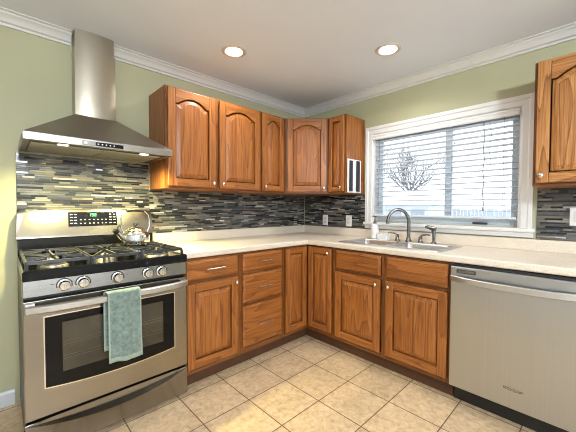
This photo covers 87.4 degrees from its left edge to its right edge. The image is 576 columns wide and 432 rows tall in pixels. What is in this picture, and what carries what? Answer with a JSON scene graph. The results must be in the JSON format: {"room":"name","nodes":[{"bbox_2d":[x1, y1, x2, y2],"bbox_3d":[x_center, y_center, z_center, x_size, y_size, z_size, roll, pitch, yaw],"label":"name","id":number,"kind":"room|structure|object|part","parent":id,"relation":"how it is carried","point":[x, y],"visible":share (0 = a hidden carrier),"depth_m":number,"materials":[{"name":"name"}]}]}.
{"room":"kitchen","nodes":[
{"label":"kitchen","id":0,"kind":"room"},
{"bbox_2d":[0,25,304,402],"bbox_3d":[-1.508,-0.052,2.059,4.840,2.505,0.120,-1,2,-44],"label":"wall","id":1,"kind":"structure","parent":0,"point":[36,72],"depth_m":1.86,"materials":[{"name":"green paint"}]},
{"bbox_2d":[0,388,14,408],"bbox_3d":[-2.400,1.119,1.150,2.015,0.090,0.014,-1,2,-44],"label":"baseboard","id":2,"kind":"structure","parent":1,"relation":"attached to","point":[7,398],"depth_m":1.82,"materials":[{"name":"paint"}]},
{"bbox_2d":[0,6,71,45],"bbox_3d":[-2.261,-1.144,1.173,2.325,0.077,0.070,-1,2,-44],"label":"crown molding","id":3,"kind":"structure","parent":1,"relation":"attached to","point":[9,18],"depth_m":1.85,"materials":[{"name":"paint"}]},
{"bbox_2d":[18,28,171,163],"bbox_3d":[-1.199,-0.797,1.906,0.751,0.804,0.476,-1,2,-44],"label":"range hood","id":4,"kind":"object","parent":1,"relation":"attached to","point":[93,130],"visible":1,"depth_m":1.95,"materials":[{"name":"metal"}]},
{"bbox_3d":[-1.034,-0.408,1.750,0.141,0.020,0.001,-1,2,-44],"label":"control glass","id":5,"kind":"part","parent":4,"relation":"part of","materials":[{"name":"black glass"}]},
{"bbox_2d":[15,152,303,232],"bbox_3d":[-0.728,-0.091,2.713,2.549,0.632,0.007,-1,2,-44],"label":"backsplash","id":6,"kind":"structure","parent":1,"relation":"attached to","point":[43,182],"depth_m":2.30,"materials":[{"name":"tile"}]},
{"bbox_2d":[149,84,259,192],"bbox_3d":[-0.650,-0.574,2.521,0.854,0.727,0.369,-1,2,-44],"label":"upper cabinet","id":7,"kind":"object","parent":1,"relation":"attached to","point":[214,144],"visible":1,"depth_m":2.33,"materials":[{"name":"brown wood"}]},
{"bbox_3d":[-0.715,-0.569,2.262,0.378,0.699,0.021,-1,2,-44],"label":"door","id":8,"kind":"part","parent":7,"relation":"part of","materials":[{"name":"brown wood"}]},
{"bbox_3d":[-0.714,-0.569,2.262,0.272,0.593,0.020,-1,2,-44],"label":"panel","id":9,"kind":"part","parent":7,"relation":"part of","materials":[{"name":"brown wood"}]},
{"bbox_3d":[-0.402,-0.576,2.561,0.414,0.699,0.021,-1,2,-44],"label":"door","id":10,"kind":"part","parent":7,"relation":"part of","materials":[{"name":"brown wood"}]},
{"bbox_3d":[-0.402,-0.576,2.560,0.308,0.593,0.020,-1,2,-44],"label":"panel","id":11,"kind":"part","parent":7,"relation":"part of","materials":[{"name":"brown wood"}]},
{"bbox_2d":[114,44,304,117],"bbox_3d":[-0.511,-1.185,2.845,2.034,0.077,0.070,-1,2,-44],"label":"crown molding","id":12,"kind":"structure","parent":1,"relation":"attached to","point":[121,54],"depth_m":2.60,"materials":[{"name":"paint"}]},
{"bbox_2d":[243,111,284,193],"bbox_3d":[-0.230,-0.584,2.923,0.306,0.727,0.369,-1,2,-44],"label":"upper cabinet","id":13,"kind":"object","parent":1,"relation":"attached to","point":[272,127],"visible":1,"depth_m":2.79,"materials":[{"name":"brown wood"}]},
{"bbox_3d":[-0.147,-0.581,2.837,0.306,0.727,0.019,-1,2,-44],"label":"frame","id":14,"kind":"part","parent":13,"relation":"part of","materials":[{"name":"brown wood"}]},
{"bbox_3d":[-0.139,-0.582,2.812,0.261,0.699,0.021,-1,2,-44],"label":"door","id":15,"kind":"part","parent":13,"relation":"part of","materials":[{"name":"brown wood"}]},
{"bbox_3d":[-0.138,-0.582,2.812,0.163,0.601,0.020,-1,2,-44],"label":"panel","id":16,"kind":"part","parent":13,"relation":"part of","materials":[{"name":"brown wood"}]},
{"bbox_2d":[0,335,535,431],"bbox_3d":[0.256,1.228,0.243,4.600,0.060,5.000,-1,2,-44],"label":"floor","id":17,"kind":"structure","parent":0,"point":[306,383],"depth_m":1.84,"materials":[{"name":"beige tile"}]},
{"bbox_2d":[15,209,187,431],"bbox_3d":[-1.124,0.553,1.851,0.778,1.190,0.715,-1,2,-44],"label":"gas range","id":18,"kind":"object","parent":17,"relation":"on","point":[67,259],"visible":0.98,"depth_m":1.62,"materials":[{"name":"silver metal"}]},
{"bbox_3d":[-1.084,0.337,1.465,0.060,0.060,0.029,-1,2,-44],"label":"knob","id":19,"kind":"part","parent":18,"relation":"part of","materials":[{"name":"metal"}]},
{"bbox_3d":[-1.028,0.336,1.518,0.060,0.060,0.029,-1,2,-44],"label":"knob","id":20,"kind":"part","parent":18,"relation":"part of","materials":[{"name":"metal"}]},
{"bbox_3d":[-1.325,0.020,2.058,0.284,0.092,0.020,-1,2,-44],"label":"display panel","id":21,"kind":"part","parent":18,"relation":"part of","materials":[{"name":"black plastic"}]},
{"bbox_2d":[17,241,186,281],"bbox_3d":[-1.117,0.243,1.836,0.778,0.090,0.580,-1,2,-44],"label":"cooktop","id":22,"kind":"object","parent":18,"relation":"in","point":[63,262],"depth_m":1.69,"materials":[{"name":"metal"}]},
{"bbox_3d":[-0.943,0.331,1.656,0.778,0.076,0.062,-1,2,-44],"label":"control panel","id":23,"kind":"part","parent":18,"relation":"part of","materials":[{"name":"metal"}]},
{"bbox_3d":[-0.938,0.668,1.659,0.778,0.559,0.045,-1,2,-44],"label":"oven door","id":24,"kind":"part","parent":18,"relation":"part of","materials":[{"name":"metal"}]},
{"bbox_3d":[-0.932,1.048,1.662,0.778,0.169,0.060,-1,2,-44],"label":"storage drawer","id":25,"kind":"part","parent":18,"relation":"part of","materials":[{"name":"metal"}]},
{"bbox_3d":[-0.899,0.424,1.613,0.762,0.038,0.067,-1,2,-44],"label":"handle","id":26,"kind":"part","parent":18,"relation":"part of","materials":[{"name":"metal"}]},
{"bbox_3d":[-0.923,0.652,1.639,0.630,0.367,0.003,-1,2,-44],"label":"window trim","id":27,"kind":"part","parent":18,"relation":"part of","materials":[{"name":"metal"}]},
{"bbox_3d":[-0.925,0.635,1.641,0.487,0.244,0.001,-1,2,-44],"label":"pane","id":28,"kind":"part","parent":18,"relation":"part of","materials":[{"name":"black glass"}]},
{"bbox_3d":[-0.914,0.333,1.626,0.060,0.060,0.029,-1,2,-44],"label":"knob","id":29,"kind":"part","parent":18,"relation":"part of","materials":[{"name":"metal"}]},
{"bbox_2d":[103,286,142,363],"bbox_3d":[-0.869,0.573,1.599,0.176,0.374,0.069,-1,2,-44],"label":"dish towel","id":30,"kind":"object","parent":18,"relation":"hanging from","point":[122,313],"visible":1,"depth_m":1.57,"materials":[{"name":"green fabric"}]},
{"bbox_2d":[112,208,149,245],"bbox_3d":[-1.025,0.071,1.999,0.171,0.246,0.225,0,2,-1],"label":"tea kettle","id":31,"kind":"object","parent":18,"relation":"on","point":[133,236],"visible":1,"depth_m":1.97,"materials":[{"name":"metal"}]},
{"bbox_3d":[-1.067,0.137,1.941,0.051,0.089,0.086,1,2,17],"label":"spout","id":32,"kind":"part","parent":31,"relation":"part of","materials":[{"name":"metal"}]},
{"bbox_3d":[-1.025,0.084,2.027,0.111,0.023,0.111,-1,2,-44],"label":"lid","id":33,"kind":"part","parent":31,"relation":"part of","materials":[{"name":"metal"}]},
{"bbox_3d":[-1.025,0.034,2.026,0.189,0.155,0.010,-1,2,-44],"label":"handle","id":34,"kind":"part","parent":31,"relation":"part of","materials":[{"name":"metal"}]},
{"bbox_3d":[-0.801,0.331,1.735,0.060,0.060,0.029,-1,2,-44],"label":"knob","id":35,"kind":"part","parent":18,"relation":"part of","materials":[{"name":"metal"}]},
{"bbox_3d":[-0.745,0.329,1.788,0.060,0.060,0.029,-1,2,-44],"label":"knob","id":36,"kind":"part","parent":18,"relation":"part of","materials":[{"name":"metal"}]},
{"bbox_2d":[183,253,238,384],"bbox_3d":[-0.706,0.701,2.298,0.429,0.872,0.656,-1,2,-44],"label":"base cabinet","id":37,"kind":"object","parent":17,"relation":"on","point":[213,281],"visible":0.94,"depth_m":2.07,"materials":[{"name":"brown wood"}]},
{"bbox_3d":[-0.512,0.355,2.079,0.394,0.128,0.019,-1,2,-44],"label":"drawer","id":38,"kind":"part","parent":37,"relation":"part of","materials":[{"name":"brown wood"}]},
{"bbox_3d":[-0.512,0.726,2.088,0.394,0.565,0.021,-1,2,-44],"label":"door","id":39,"kind":"part","parent":37,"relation":"part of","materials":[{"name":"brown wood"}]},
{"bbox_3d":[-0.512,0.726,2.088,0.288,0.459,0.020,-1,2,-44],"label":"panel","id":40,"kind":"part","parent":37,"relation":"part of","materials":[{"name":"brown wood"}]},
{"bbox_3d":[-0.495,0.355,2.061,0.140,0.010,0.032,-1,2,-44],"label":"handle","id":41,"kind":"part","parent":37,"relation":"part of","materials":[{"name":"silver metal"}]},
{"bbox_2d":[235,247,282,364],"bbox_3d":[-0.393,0.694,2.598,0.436,0.872,0.654,-1,2,-44],"label":"base cabinet","id":42,"kind":"object","parent":17,"relation":"on","point":[260,271],"visible":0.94,"depth_m":2.36,"materials":[{"name":"brown wood"}]},
{"bbox_3d":[-0.196,0.832,2.396,0.395,0.312,0.019,-1,2,-44],"label":"drawer","id":43,"kind":"part","parent":42,"relation":"part of","materials":[{"name":"brown wood"}]},
{"bbox_3d":[-0.195,0.544,2.388,0.395,0.208,0.019,-1,2,-44],"label":"drawer","id":44,"kind":"part","parent":42,"relation":"part of","materials":[{"name":"brown wood"}]},
{"bbox_3d":[-0.195,0.347,2.382,0.395,0.132,0.019,-1,2,-44],"label":"drawer","id":45,"kind":"part","parent":42,"relation":"part of","materials":[{"name":"brown wood"}]},
{"bbox_2d":[278,244,337,347],"bbox_3d":[0.181,0.685,2.969,0.905,0.872,0.911,-1,2,-44],"label":"base cabinet","id":46,"kind":"object","parent":17,"relation":"on","point":[308,270],"visible":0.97,"depth_m":2.62,"materials":[{"name":"brown wood"}]},
{"bbox_3d":[0.070,0.633,2.641,0.258,0.715,0.021,-1,2,-44],"label":"door","id":47,"kind":"part","parent":46,"relation":"part of","materials":[{"name":"brown wood"}]},
{"bbox_3d":[0.070,0.633,2.640,0.164,0.621,0.020,-1,2,-44],"label":"panel","id":48,"kind":"part","parent":46,"relation":"part of","materials":[{"name":"brown wood"}]},
{"bbox_3d":[0.276,0.634,2.633,0.020,0.621,0.164,-1,2,-44],"label":"panel","id":49,"kind":"part","parent":46,"relation":"part of","materials":[{"name":"brown wood"}]},
{"bbox_3d":[0.277,0.634,2.633,0.021,0.715,0.258,-1,2,-44],"label":"door","id":50,"kind":"part","parent":46,"relation":"part of","materials":[{"name":"brown wood"}]},
{"bbox_2d":[153,225,575,276],"bbox_3d":[0.404,0.213,2.101,1.780,0.122,2.467,-1,2,-44],"label":"countertop","id":51,"kind":"structure","parent":46,"relation":"on","point":[553,257],"depth_m":2.24,"materials":[{"name":"beige stone"}]},
{"bbox_2d":[339,238,462,265],"bbox_3d":[0.878,0.308,2.428,0.482,0.178,0.832,-1,2,-44],"label":"sink","id":52,"kind":"object","parent":51,"relation":"in","point":[413,245],"visible":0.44,"depth_m":2.42,"materials":[{"name":"metal"}]},
{"bbox_3d":[0.716,0.304,2.546,0.333,0.178,0.360,-1,2,-44],"label":"bowl","id":53,"kind":"part","parent":52,"relation":"part of","materials":[{"name":"metal"}]},
{"bbox_2d":[370,216,378,238],"bbox_3d":[0.803,0.102,2.789,0.071,0.212,0.067,-1,2,-44],"label":"soap bottle","id":54,"kind":"object","parent":52,"relation":"on","point":[374,227],"visible":0.95,"depth_m":2.77,"materials":[{"name":"white plastic"}]},
{"bbox_2d":[377,233,389,239],"bbox_3d":[0.860,0.182,2.713,0.066,0.058,0.103,-1,2,-44],"label":"tray","id":55,"kind":"object","parent":52,"relation":"on","point":[382,236],"visible":0.99,"depth_m":2.69,"materials":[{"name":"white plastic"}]},
{"bbox_3d":[0.989,0.313,2.260,0.333,0.178,0.360,-1,2,-44],"label":"bowl","id":56,"kind":"part","parent":52,"relation":"part of","materials":[{"name":"metal"}]},
{"bbox_2d":[425,225,436,243],"bbox_3d":[1.146,0.146,2.420,0.044,0.148,0.090,-1,2,-44],"label":"sprayer","id":57,"kind":"object","parent":52,"relation":"on","point":[433,229],"visible":1,"depth_m":2.40,"materials":[{"name":"silver metal"}]},
{"bbox_2d":[386,208,429,242],"bbox_3d":[1.012,0.075,2.537,0.343,0.283,0.148,1,2,27],"label":"faucet","id":58,"kind":"object","parent":51,"relation":"on","point":[408,238],"visible":1,"depth_m":2.54,"materials":[{"name":"silver metal"}]},
{"bbox_3d":[0.933,0.059,2.550,0.205,0.253,0.029,0,2,1],"label":"spout","id":59,"kind":"part","parent":58,"relation":"part of","materials":[{"name":"silver metal"}]},
{"bbox_2d":[334,248,454,395],"bbox_3d":[0.899,0.704,2.398,0.656,0.872,0.906,-1,2,-44],"label":"base cabinet","id":60,"kind":"object","parent":17,"relation":"on","point":[394,315],"visible":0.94,"depth_m":2.12,"materials":[{"name":"brown wood"}]},
{"bbox_3d":[0.535,0.733,2.364,0.020,0.437,0.299,-1,2,-44],"label":"panel","id":61,"kind":"part","parent":60,"relation":"part of","materials":[{"name":"brown wood"}]},
{"bbox_3d":[0.536,0.733,2.365,0.021,0.543,0.405,-1,2,-44],"label":"door","id":62,"kind":"part","parent":60,"relation":"part of","materials":[{"name":"brown wood"}]},
{"bbox_3d":[0.538,0.361,2.355,0.019,0.149,0.405,-1,2,-44],"label":"drawer","id":63,"kind":"part","parent":60,"relation":"part of","materials":[{"name":"brown wood"}]},
{"bbox_3d":[0.850,0.743,2.035,0.020,0.437,0.309,-1,2,-44],"label":"panel","id":64,"kind":"part","parent":60,"relation":"part of","materials":[{"name":"brown wood"}]},
{"bbox_3d":[0.851,0.743,2.035,0.021,0.543,0.415,-1,2,-44],"label":"door","id":65,"kind":"part","parent":60,"relation":"part of","materials":[{"name":"brown wood"}]},
{"bbox_3d":[0.853,0.371,2.026,0.019,0.149,0.415,-1,2,-44],"label":"drawer","id":66,"kind":"part","parent":60,"relation":"part of","materials":[{"name":"brown wood"}]},
{"bbox_2d":[449,262,575,431],"bbox_3d":[1.403,0.724,1.826,0.648,0.868,0.604,-1,2,-44],"label":"dishwasher","id":67,"kind":"object","parent":17,"relation":"on","point":[512,346],"visible":1,"depth_m":1.61,"materials":[{"name":"silver metal"}]},
{"bbox_3d":[1.270,1.102,1.712,0.020,0.118,0.596,-1,2,-44],"label":"toe panel","id":68,"kind":"part","parent":67,"relation":"part of","materials":[{"name":"black plastic"}]},
{"bbox_3d":[1.185,0.385,1.608,0.044,0.042,0.596,-1,2,-44],"label":"handle","id":69,"kind":"part","parent":67,"relation":"part of","materials":[{"name":"metal"}]},
{"bbox_2d":[0,0,575,107],"bbox_3d":[0.264,-1.155,0.176,4.840,0.020,5.240,-1,2,-44],"label":"ceiling","id":70,"kind":"structure","parent":0,"point":[301,53],"depth_m":1.95,"materials":[{"name":"paint"}]},
{"bbox_2d":[221,45,245,57],"bbox_3d":[-0.396,-1.253,2.208,0.180,0.114,0.180,-1,2,-44],"label":"recessed light","id":71,"kind":"object","parent":70,"relation":"in","point":[232,51],"visible":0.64,"depth_m":2.24,"materials":[{"name":"beige"}]},
{"bbox_2d":[375,43,400,55],"bbox_3d":[0.722,-1.248,2.174,0.180,0.114,0.180,-1,2,-44],"label":"recessed light","id":72,"kind":"object","parent":70,"relation":"in","point":[388,49],"visible":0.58,"depth_m":2.20,"materials":[{"name":"beige"}]},
{"bbox_2d":[304,39,575,241],"bbox_3d":[1.967,-0.034,1.838,0.120,2.505,5.000,-1,2,-44],"label":"wall","id":73,"kind":"structure","parent":0,"point":[514,76],"depth_m":2.38,"materials":[{"name":"green paint"}]},
{"bbox_2d":[267,118,345,195],"bbox_3d":[0.193,-0.589,3.149,0.612,0.727,0.625,-1,2,-44],"label":"upper cabinet","id":74,"kind":"object","parent":73,"relation":"attached to","point":[306,139],"visible":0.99,"depth_m":2.91,"materials":[{"name":"brown wood"}]},
{"bbox_3d":[0.183,-0.583,2.942,0.423,0.727,0.019,0,2,1],"label":"frame","id":75,"kind":"part","parent":74,"relation":"part of","materials":[{"name":"brown wood"}]},
{"bbox_3d":[0.183,-0.584,2.918,0.379,0.699,0.021,0,2,1],"label":"door","id":76,"kind":"part","parent":74,"relation":"part of","materials":[{"name":"brown wood"}]},
{"bbox_3d":[0.183,-0.584,2.918,0.273,0.593,0.020,0,2,1],"label":"panel","id":77,"kind":"part","parent":74,"relation":"part of","materials":[{"name":"brown wood"}]},
{"bbox_2d":[305,194,365,228],"bbox_3d":[0.485,-0.055,3.296,0.007,0.344,0.827,-1,2,-44],"label":"backsplash","id":78,"kind":"structure","parent":73,"relation":"attached to","point":[336,207],"depth_m":3.26,"materials":[{"name":"tile"}]},
{"bbox_2d":[323,215,327,224],"bbox_3d":[0.415,0.045,3.360,0.008,0.115,0.072,-1,2,-44],"label":"wall outlet","id":79,"kind":"object","parent":78,"relation":"attached to","point":[325,217],"visible":1,"depth_m":3.35,"materials":[{"name":"white plastic"}]},
{"bbox_2d":[346,215,351,225],"bbox_3d":[0.630,0.050,3.134,0.008,0.115,0.072,-1,2,-44],"label":"wall outlet","id":80,"kind":"object","parent":78,"relation":"attached to","point":[348,217],"visible":1,"depth_m":3.13,"materials":[{"name":"white plastic"}]},
{"bbox_2d":[328,114,364,194],"bbox_3d":[0.558,-0.582,2.943,0.369,0.727,0.199,-1,2,-44],"label":"upper cabinet","id":81,"kind":"object","parent":73,"relation":"attached to","point":[346,132],"visible":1,"depth_m":2.84,"materials":[{"name":"brown wood"}]},
{"bbox_3d":[0.456,-0.581,2.843,0.021,0.699,0.174,-1,2,-44],"label":"door","id":82,"kind":"part","parent":81,"relation":"part of","materials":[{"name":"brown wood"}]},
{"bbox_3d":[0.456,-0.581,2.842,0.020,0.615,0.100,-1,2,-44],"label":"panel","id":83,"kind":"part","parent":81,"relation":"part of","materials":[{"name":"brown wood"}]},
{"bbox_3d":[0.472,-0.580,2.861,0.019,0.727,0.199,-1,2,-44],"label":"frame","id":84,"kind":"part","parent":81,"relation":"part of","materials":[{"name":"brown wood"}]},
{"bbox_2d":[347,158,360,192],"bbox_3d":[0.634,-0.378,2.869,0.220,0.315,0.017,-1,2,-44],"label":"board","id":85,"kind":"object","parent":81,"relation":"attached to","point":[353,166],"visible":1,"depth_m":2.86,"materials":[{"name":"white plastic"}]},
{"bbox_2d":[305,22,575,117],"bbox_3d":[1.902,-1.145,1.741,0.070,0.077,5.000,-1,2,-44],"label":"crown molding","id":86,"kind":"structure","parent":73,"relation":"attached to","point":[564,33],"depth_m":2.33,"materials":[{"name":"paint"}]},
{"bbox_2d":[363,92,535,237],"bbox_3d":[1.256,-0.356,2.542,0.165,0.979,1.323,-1,2,-44],"label":"window","id":87,"kind":"structure","parent":73,"relation":"in","point":[524,221],"depth_m":2.34,"materials":[{"name":"white paint"}]},
{"bbox_2d":[373,107,519,219],"bbox_3d":[1.235,-0.375,2.526,0.085,0.776,1.130,-1,2,-44],"label":"window blind","id":88,"kind":"object","parent":87,"relation":"attached to","point":[504,114],"visible":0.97,"depth_m":2.41,"materials":[{"name":"white paint"}]},
{"bbox_3d":[0.866,-0.429,2.867,0.009,0.610,0.004,1,2,24],"label":"tilt cord","id":89,"kind":"part","parent":88,"relation":"part of","materials":[{"name":"white fabric"}]},
{"bbox_3d":[1.240,0.005,2.542,0.052,0.016,1.110,-1,2,-44],"label":"rail","id":90,"kind":"part","parent":88,"relation":"part of","materials":[{"name":"white plastic"}]},
{"bbox_3d":[1.331,-0.360,2.438,0.057,0.720,0.002,-1,2,-44],"label":"ladder cord","id":91,"kind":"part","parent":88,"relation":"part of","materials":[{"name":"white fabric"}]},
{"bbox_3d":[1.458,-0.387,2.247,0.005,0.656,0.014,-1,2,-44],"label":"pull cord","id":92,"kind":"part","parent":88,"relation":"part of","materials":[{"name":"white fabric"}]},
{"bbox_3d":[1.487,-0.533,2.214,0.003,0.360,0.015,-1,2,-44],"label":"pull cord","id":93,"kind":"part","parent":88,"relation":"part of","materials":[{"name":"white fabric"}]},
{"bbox_3d":[1.569,-0.352,2.189,0.057,0.720,0.002,-1,2,-44],"label":"ladder cord","id":94,"kind":"part","parent":88,"relation":"part of","materials":[{"name":"white fabric"}]},
{"bbox_3d":[1.287,-0.351,2.576,0.043,0.816,1.126,-1,2,-44],"label":"sash","id":95,"kind":"part","parent":87,"relation":"part of","materials":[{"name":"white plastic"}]},
{"bbox_3d":[1.233,0.102,2.534,0.105,0.063,1.323,-1,2,-44],"label":"sill","id":96,"kind":"part","parent":87,"relation":"part of","materials":[{"name":"white paint"}]},
{"bbox_2d":[532,52,575,188],"bbox_3d":[1.725,-0.539,1.722,0.369,0.727,0.468,-1,2,-44],"label":"upper cabinet","id":97,"kind":"object","parent":73,"relation":"attached to","point":[554,143],"visible":1,"depth_m":1.72,"materials":[{"name":"brown wood"}]},
{"bbox_3d":[1.621,-0.543,1.623,0.020,0.593,0.324,-1,2,-44],"label":"panel","id":98,"kind":"part","parent":97,"relation":"part of","materials":[{"name":"brown wood"}]},
{"bbox_2d":[536,187,575,240],"bbox_3d":[1.888,-0.009,1.827,0.007,0.344,0.592,-1,2,-44],"label":"backsplash","id":99,"kind":"structure","parent":73,"relation":"attached to","point":[554,205],"depth_m":1.97,"materials":[{"name":"tile"}]},
{"bbox_2d":[569,208,575,225],"bbox_3d":[1.815,0.005,1.891,0.010,0.115,0.072,-1,2,-44],"label":"light switch","id":100,"kind":"object","parent":99,"relation":"attached to","point":[572,222],"visible":1,"depth_m":1.91,"materials":[{"name":"white plastic"}]},
{"label":"outside","id":101,"kind":"structure","parent":0,"visible":0},
{"bbox_3d":[21.935,1.241,24.418,59.860,0.100,80.000,-1,2,-44],"label":"ground","id":102,"kind":"structure","parent":101,"visible":0},
{"bbox_2d":[384,190,457,215],"bbox_3d":[4.563,0.290,11.350,2.700,2.420,2.550,-1,2,-44],"label":"house","id":103,"kind":"structure","parent":102,"relation":"on","point":[439,197],"depth_m":10.36,"materials":[{"name":"white"}]},
{"bbox_2d":[384,134,467,191],"bbox_3d":[5.383,-1.241,13.351,4.158,5.379,3.872,1,2,17],"label":"bare tree","id":104,"kind":"object","parent":102,"relation":"on","point":[398,155],"visible":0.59,"depth_m":13.11,"materials":[{"name":"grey plant"}]},
{"bbox_2d":[453,208,510,216],"bbox_3d":[9.631,0.581,12.661,0.130,1.800,28.030,-1,2,-44],"label":"fence","id":105,"kind":"object","parent":102,"relation":"on","point":[484,213],"visible":0.07,"depth_m":13.46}
]}

